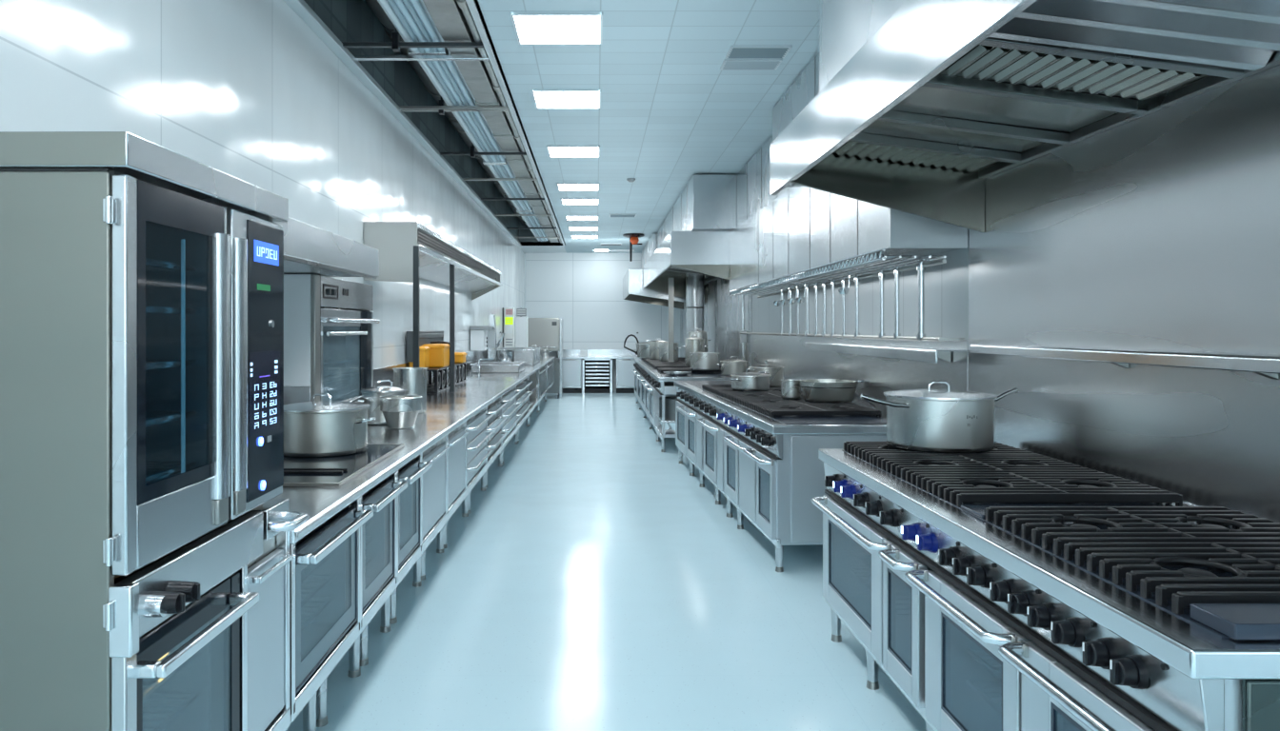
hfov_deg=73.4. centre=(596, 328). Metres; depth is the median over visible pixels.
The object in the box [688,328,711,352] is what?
stockpot
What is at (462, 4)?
pipe
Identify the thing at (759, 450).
gas range
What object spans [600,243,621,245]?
ceiling light
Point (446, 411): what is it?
countertop
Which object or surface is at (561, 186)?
recessed light
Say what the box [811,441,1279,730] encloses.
gas range
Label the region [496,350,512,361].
bowl
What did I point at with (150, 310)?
oven rack
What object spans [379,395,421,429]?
bowl
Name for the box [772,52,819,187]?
enclosure
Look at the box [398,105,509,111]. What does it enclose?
bar
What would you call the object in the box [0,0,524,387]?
wall
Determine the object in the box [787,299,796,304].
bowl
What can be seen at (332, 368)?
oven door window
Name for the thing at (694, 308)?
flue pipe
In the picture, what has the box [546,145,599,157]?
recessed light
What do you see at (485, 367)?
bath
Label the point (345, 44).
bar
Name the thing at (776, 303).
bowl
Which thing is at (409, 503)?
oven
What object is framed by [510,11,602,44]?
recessed light
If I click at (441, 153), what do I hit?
bar
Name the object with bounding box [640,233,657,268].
enclosure
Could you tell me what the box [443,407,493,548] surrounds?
drawer unit
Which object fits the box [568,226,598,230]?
recessed light
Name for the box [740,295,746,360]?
gas pipe
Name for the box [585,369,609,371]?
tray
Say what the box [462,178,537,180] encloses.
bar
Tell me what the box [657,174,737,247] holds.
enclosure
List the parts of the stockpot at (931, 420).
handle, lid handle, lid, handle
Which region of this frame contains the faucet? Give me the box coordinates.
[477,358,493,376]
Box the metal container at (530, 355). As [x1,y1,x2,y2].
[497,347,540,365]
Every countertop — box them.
[273,356,555,543]
[562,349,637,359]
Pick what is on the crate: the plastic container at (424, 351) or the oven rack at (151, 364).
the plastic container at (424, 351)
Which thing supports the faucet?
on the countertop at (446, 411)
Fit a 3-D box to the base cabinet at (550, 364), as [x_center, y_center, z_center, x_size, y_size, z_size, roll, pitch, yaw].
[-1.267,1.061,16.552,0.826,0.878,2.295,0,0,0]
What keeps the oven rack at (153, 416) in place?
in the oven tower
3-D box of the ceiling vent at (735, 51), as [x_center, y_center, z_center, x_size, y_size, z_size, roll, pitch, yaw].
[1.050,-1.792,5.560,0.386,0.016,0.232,0,0,0]
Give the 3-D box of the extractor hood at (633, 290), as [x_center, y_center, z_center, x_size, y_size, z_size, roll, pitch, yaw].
[1.291,-0.775,17.674,1.382,0.690,3.452,0,0,0]
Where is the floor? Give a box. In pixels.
[285,391,926,730]
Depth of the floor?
4.40 m
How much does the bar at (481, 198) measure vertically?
0.026 m
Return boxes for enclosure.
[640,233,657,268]
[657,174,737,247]
[737,135,789,225]
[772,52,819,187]
[819,0,905,92]
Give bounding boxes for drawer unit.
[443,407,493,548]
[467,396,507,513]
[485,385,520,488]
[501,377,533,464]
[517,369,539,442]
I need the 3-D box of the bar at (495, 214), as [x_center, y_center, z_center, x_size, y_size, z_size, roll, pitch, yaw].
[-1.195,-1.826,13.800,0.950,0.026,0.040,0,0,0]
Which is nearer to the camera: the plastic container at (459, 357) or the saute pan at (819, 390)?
the saute pan at (819, 390)
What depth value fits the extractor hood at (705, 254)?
10.10 m
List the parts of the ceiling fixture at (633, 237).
rod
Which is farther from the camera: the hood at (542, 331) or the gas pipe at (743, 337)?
the hood at (542, 331)
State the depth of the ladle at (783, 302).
7.63 m
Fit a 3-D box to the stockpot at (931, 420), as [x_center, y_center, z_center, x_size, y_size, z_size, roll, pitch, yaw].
[1.552,0.393,3.887,0.524,0.300,0.617,0,0,40]
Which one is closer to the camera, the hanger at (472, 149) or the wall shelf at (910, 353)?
the wall shelf at (910, 353)
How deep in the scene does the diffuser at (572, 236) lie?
16.76 m
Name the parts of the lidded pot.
lid, lid handle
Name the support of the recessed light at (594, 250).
in the ceiling
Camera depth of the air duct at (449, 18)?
6.65 m
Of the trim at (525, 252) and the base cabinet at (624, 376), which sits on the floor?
the base cabinet at (624, 376)
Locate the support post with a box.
[666,278,674,361]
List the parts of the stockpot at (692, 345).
lid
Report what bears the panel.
attached to the wall at (247, 90)
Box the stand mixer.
[486,313,512,361]
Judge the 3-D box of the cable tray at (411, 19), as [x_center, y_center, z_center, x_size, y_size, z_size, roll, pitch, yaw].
[-1.135,-1.909,7.600,0.262,0.132,21.600,0,0,0]
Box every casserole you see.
[717,356,751,376]
[729,368,771,391]
[748,360,784,387]
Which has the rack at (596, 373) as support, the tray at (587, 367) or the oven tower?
the tray at (587, 367)
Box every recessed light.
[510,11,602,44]
[531,89,600,108]
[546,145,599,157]
[557,182,599,190]
[560,198,599,204]
[565,215,599,220]
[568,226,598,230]
[570,235,598,239]
[594,249,634,251]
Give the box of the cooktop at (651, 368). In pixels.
[633,358,731,381]
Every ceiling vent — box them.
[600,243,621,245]
[609,213,636,217]
[720,59,782,70]
[725,44,791,59]
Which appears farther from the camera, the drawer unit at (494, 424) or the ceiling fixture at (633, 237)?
the ceiling fixture at (633, 237)
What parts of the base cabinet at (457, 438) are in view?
leg, leg, post, door, rail, handle, post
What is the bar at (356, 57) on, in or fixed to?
attached to the ceiling
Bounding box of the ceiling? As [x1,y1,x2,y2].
[303,0,819,253]
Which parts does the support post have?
post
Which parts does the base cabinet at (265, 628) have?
post, door, handle, rail, post, handle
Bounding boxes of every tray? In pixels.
[377,0,549,241]
[585,361,609,364]
[585,365,609,368]
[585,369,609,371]
[585,372,609,375]
[585,376,609,379]
[585,380,609,382]
[585,383,609,386]
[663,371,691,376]
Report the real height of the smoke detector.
0.040 m
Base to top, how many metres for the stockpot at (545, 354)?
0.218 m
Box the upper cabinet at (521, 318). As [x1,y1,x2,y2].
[515,307,528,347]
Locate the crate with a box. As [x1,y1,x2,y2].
[426,361,466,394]
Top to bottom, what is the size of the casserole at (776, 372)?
0.243 m
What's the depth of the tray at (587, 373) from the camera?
19.82 m
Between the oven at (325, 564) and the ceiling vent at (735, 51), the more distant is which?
the ceiling vent at (735, 51)
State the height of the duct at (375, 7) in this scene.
0.324 m
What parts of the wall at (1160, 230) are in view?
splash panel, splash panel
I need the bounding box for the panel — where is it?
[502,307,514,347]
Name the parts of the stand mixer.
arm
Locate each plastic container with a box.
[408,346,430,367]
[420,340,449,367]
[454,352,466,363]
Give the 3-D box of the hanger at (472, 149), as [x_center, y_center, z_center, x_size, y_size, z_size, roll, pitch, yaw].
[-1.290,-2.205,8.950,0.040,0.830,0.060,0,0,0]
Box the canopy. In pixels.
[272,217,379,279]
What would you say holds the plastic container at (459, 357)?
on the crate
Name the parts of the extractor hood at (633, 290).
panel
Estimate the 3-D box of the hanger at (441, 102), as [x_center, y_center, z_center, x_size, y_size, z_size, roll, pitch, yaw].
[-1.290,-2.205,7.150,0.040,0.830,0.060,0,0,0]
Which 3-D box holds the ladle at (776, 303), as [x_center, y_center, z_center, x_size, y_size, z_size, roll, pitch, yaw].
[1.680,-0.303,7.950,0.076,0.197,0.075,0,0,40]
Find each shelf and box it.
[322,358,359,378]
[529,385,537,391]
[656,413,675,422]
[738,255,947,296]
[804,341,969,363]
[970,343,1279,379]
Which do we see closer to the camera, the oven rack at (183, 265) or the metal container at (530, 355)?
the oven rack at (183, 265)
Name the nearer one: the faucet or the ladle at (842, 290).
the ladle at (842, 290)
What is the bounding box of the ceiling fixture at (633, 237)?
[622,233,644,261]
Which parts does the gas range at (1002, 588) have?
leg, handle, knob, door, knob, leg, knob, rail, knob, handle, door, knob, leg, knob, knob, handle, knob, door, knob, knob, spill plate, knob, knob, handle, knob, door, knob, knob, spill plate, panel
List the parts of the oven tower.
door, knob, door, knob, handle, handle, handle mount, handle mount, handle, keypad plate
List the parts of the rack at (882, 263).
rod, rod, rod, rod, rod, rod, rod, rod, rod, rod, rod, rod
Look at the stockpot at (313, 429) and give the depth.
3.78 m
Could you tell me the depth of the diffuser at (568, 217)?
13.87 m
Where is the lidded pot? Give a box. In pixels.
[353,380,406,424]
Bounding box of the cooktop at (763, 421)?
[673,380,886,434]
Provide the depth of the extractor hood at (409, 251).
6.71 m
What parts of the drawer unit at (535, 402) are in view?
frame, rail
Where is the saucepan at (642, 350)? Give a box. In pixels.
[623,334,651,358]
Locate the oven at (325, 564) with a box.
[289,498,373,730]
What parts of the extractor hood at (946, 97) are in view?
panel, cross rail, cross rail, filter frame, cross rail, cross rail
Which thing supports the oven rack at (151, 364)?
in the oven tower
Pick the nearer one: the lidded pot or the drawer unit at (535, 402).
the lidded pot
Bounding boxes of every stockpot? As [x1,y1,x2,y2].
[283,393,376,457]
[392,367,427,413]
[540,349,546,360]
[541,346,551,357]
[646,338,668,359]
[656,342,680,361]
[681,335,708,365]
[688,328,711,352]
[689,352,719,370]
[860,380,1018,453]
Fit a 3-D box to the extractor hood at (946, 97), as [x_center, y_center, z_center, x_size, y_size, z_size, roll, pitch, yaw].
[1.481,-0.765,2.864,1.002,0.550,3.932,0,0,0]
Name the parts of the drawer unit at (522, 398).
drawer, drawer, drawer, rail, handle, handle, handle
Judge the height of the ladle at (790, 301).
0.197 m
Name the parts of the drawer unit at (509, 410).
leg, leg, post, drawer, drawer, drawer, rail, handle, handle, handle, post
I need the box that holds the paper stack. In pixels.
[580,349,587,356]
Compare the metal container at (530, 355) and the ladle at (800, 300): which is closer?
the ladle at (800, 300)
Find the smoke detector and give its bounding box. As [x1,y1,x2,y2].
[626,178,635,182]
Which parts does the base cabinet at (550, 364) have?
door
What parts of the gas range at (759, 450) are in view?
leg, door, handle, leg, door, door, leg, handle, door, leg, door, rail, leg, control panel, door, handle, leg, door, handle, door, knob, leg, panel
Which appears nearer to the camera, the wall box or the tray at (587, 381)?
the wall box
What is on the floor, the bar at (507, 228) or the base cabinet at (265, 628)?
the base cabinet at (265, 628)
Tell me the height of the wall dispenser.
0.335 m
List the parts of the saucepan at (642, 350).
handle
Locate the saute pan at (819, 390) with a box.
[799,379,863,402]
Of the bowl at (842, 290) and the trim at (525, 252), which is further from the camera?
the trim at (525, 252)
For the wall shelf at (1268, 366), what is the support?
attached to the wall at (1160, 230)
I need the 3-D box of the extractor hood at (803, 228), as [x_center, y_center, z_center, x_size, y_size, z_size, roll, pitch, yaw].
[1.774,-0.784,7.323,0.412,0.712,5.514,0,0,0]
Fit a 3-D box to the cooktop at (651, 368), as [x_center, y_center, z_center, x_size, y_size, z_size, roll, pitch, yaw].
[1.355,0.618,13.800,1.210,0.055,6.924,0,0,0]
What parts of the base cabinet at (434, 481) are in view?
leg, leg, post, door, rail, handle, post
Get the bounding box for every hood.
[363,221,501,392]
[528,318,559,351]
[622,268,685,309]
[643,230,730,298]
[729,183,967,291]
[770,0,1279,232]
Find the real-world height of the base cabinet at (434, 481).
0.878 m
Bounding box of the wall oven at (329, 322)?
[283,274,379,404]
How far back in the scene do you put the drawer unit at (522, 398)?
10.24 m
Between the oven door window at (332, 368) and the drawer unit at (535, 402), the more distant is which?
the drawer unit at (535, 402)
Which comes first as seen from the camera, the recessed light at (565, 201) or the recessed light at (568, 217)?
the recessed light at (565, 201)
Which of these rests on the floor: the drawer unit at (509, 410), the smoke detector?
the drawer unit at (509, 410)
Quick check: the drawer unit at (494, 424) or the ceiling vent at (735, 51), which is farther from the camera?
the drawer unit at (494, 424)
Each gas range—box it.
[630,358,731,452]
[673,380,886,572]
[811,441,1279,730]
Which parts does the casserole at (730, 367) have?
lid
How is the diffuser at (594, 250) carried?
attached to the recessed light at (594, 250)
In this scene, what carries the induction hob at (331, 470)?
in the countertop at (446, 411)
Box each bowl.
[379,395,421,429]
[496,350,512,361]
[659,420,675,433]
[773,300,780,306]
[780,300,788,305]
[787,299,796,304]
[796,297,804,303]
[838,287,849,295]
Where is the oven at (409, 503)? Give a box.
[360,453,432,666]
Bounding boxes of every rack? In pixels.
[145,258,200,273]
[145,305,200,315]
[145,358,200,370]
[145,408,200,427]
[145,459,200,484]
[581,359,612,393]
[729,247,964,341]
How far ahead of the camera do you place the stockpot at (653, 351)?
14.97 m
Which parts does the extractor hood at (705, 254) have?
panel, filter frame, cross rail, panel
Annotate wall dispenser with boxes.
[469,325,491,351]
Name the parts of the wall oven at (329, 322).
panel, corner post, display frame, door, control panel, handle, handle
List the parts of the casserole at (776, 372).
lid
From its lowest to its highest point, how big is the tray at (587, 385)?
0.040 m
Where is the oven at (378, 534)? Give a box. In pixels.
[316,471,407,727]
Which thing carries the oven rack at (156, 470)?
in the oven tower
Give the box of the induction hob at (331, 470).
[282,443,404,486]
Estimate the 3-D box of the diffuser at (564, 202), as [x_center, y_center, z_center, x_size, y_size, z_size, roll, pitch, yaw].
[-0.225,-1.791,12.100,0.510,0.006,0.500,0,0,0]
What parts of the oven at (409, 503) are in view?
leg, leg, post, door, rail, handle, post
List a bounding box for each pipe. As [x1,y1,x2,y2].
[456,0,561,243]
[684,276,704,339]
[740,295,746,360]
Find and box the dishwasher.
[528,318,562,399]
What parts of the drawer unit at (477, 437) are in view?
leg, leg, drawer, drawer, drawer, rail, handle, handle, handle, post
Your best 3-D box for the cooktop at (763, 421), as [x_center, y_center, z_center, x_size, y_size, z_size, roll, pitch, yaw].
[1.410,0.618,7.437,0.880,0.055,4.424,0,0,-3]
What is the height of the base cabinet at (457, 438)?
0.878 m
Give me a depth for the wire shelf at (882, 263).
5.88 m
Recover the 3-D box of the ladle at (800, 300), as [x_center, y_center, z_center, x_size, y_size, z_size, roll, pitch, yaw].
[1.680,-0.303,7.050,0.076,0.197,0.075,0,0,40]
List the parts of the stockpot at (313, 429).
lid handle, lid, handle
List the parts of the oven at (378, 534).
leg, leg, post, door, rail, handle, post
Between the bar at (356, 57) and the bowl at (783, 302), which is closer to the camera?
the bar at (356, 57)
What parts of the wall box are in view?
frame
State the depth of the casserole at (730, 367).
10.57 m
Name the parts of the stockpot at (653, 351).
lid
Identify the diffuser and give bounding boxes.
[561,200,598,204]
[566,216,597,219]
[572,236,597,238]
[594,249,608,251]
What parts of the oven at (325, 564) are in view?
post, leg, rail, door, handle, post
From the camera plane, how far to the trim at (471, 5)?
6.40 m
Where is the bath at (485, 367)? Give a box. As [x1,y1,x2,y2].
[469,361,526,373]
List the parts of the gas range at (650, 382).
door, door, door, door, handle, control panel, door, rail, leg, bay post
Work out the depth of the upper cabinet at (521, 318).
15.75 m
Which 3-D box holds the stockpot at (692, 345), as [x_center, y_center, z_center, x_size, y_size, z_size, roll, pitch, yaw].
[1.450,0.319,12.600,0.335,0.448,0.311,0,0,-41]
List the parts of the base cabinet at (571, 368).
door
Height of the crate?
0.215 m
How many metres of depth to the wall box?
7.92 m
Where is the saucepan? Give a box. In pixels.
[780,379,800,399]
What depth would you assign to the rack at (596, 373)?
19.86 m
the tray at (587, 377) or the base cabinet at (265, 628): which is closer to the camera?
the base cabinet at (265, 628)
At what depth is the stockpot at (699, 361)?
11.04 m
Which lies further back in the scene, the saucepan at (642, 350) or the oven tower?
the saucepan at (642, 350)
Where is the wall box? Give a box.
[406,330,443,361]
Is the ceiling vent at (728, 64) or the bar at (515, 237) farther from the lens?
the bar at (515, 237)
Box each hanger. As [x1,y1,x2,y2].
[391,26,399,52]
[439,97,444,115]
[470,142,475,158]
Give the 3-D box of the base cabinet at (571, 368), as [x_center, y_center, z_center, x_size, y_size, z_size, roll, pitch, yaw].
[-0.590,1.100,20.085,0.500,0.800,0.570,0,0,0]
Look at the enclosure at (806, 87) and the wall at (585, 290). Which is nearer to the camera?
the enclosure at (806, 87)
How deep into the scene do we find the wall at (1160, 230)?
3.24 m
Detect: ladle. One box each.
[773,286,781,306]
[780,284,789,305]
[787,282,797,304]
[796,280,805,303]
[838,271,850,295]
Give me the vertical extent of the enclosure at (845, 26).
0.735 m
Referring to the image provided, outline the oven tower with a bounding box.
[0,131,288,730]
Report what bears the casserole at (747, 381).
on the gas range at (759, 450)
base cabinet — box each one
[225,499,308,730]
[390,435,449,623]
[420,421,468,580]
[529,363,548,425]
[539,360,554,411]
[562,359,581,393]
[615,359,635,393]
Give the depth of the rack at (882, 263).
5.93 m
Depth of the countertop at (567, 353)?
20.36 m
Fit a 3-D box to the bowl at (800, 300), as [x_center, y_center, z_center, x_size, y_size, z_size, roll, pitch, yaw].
[1.680,-0.230,7.050,0.076,0.050,0.075,0,0,0]
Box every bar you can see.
[341,41,484,47]
[353,55,489,60]
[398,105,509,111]
[440,152,526,155]
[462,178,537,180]
[480,198,544,199]
[495,214,551,216]
[506,227,556,229]
[515,237,559,238]
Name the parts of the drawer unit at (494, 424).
leg, leg, post, drawer, drawer, drawer, rail, handle, handle, handle, post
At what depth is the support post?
13.81 m
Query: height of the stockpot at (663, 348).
0.301 m
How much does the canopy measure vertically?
0.173 m
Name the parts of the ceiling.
plain panel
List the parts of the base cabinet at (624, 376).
door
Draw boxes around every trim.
[284,0,520,246]
[465,0,564,245]
[524,252,525,308]
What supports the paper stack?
on the countertop at (567, 353)
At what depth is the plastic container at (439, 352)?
7.92 m
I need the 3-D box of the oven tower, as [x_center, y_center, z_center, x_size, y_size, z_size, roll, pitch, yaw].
[-1.253,0.537,2.002,0.874,1.806,0.837,0,0,0]
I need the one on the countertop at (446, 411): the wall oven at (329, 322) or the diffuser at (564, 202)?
the wall oven at (329, 322)
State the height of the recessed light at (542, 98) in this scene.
0.016 m
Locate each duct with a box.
[364,0,527,225]
[422,0,559,242]
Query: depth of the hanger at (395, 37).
5.49 m
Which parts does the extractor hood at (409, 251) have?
panel, support post, support post, panel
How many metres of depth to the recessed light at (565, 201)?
12.05 m
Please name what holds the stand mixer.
on the countertop at (446, 411)
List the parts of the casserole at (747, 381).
lid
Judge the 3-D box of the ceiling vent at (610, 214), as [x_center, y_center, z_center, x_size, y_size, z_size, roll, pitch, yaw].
[0.420,-1.792,13.600,0.416,0.016,0.352,0,0,0]
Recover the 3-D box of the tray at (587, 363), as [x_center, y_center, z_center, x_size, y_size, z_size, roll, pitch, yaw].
[0.025,0.810,20.070,0.550,0.040,0.500,0,0,0]
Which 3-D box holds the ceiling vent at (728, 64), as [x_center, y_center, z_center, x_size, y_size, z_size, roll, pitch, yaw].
[1.050,-1.792,5.820,0.386,0.016,0.212,0,0,0]
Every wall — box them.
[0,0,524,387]
[525,253,679,391]
[680,64,1279,522]
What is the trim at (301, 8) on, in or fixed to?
attached to the wall at (247, 90)
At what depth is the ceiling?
6.76 m
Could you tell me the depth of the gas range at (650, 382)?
11.36 m
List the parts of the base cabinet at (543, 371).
door, rail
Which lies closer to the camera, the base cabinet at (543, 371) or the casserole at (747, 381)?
the casserole at (747, 381)

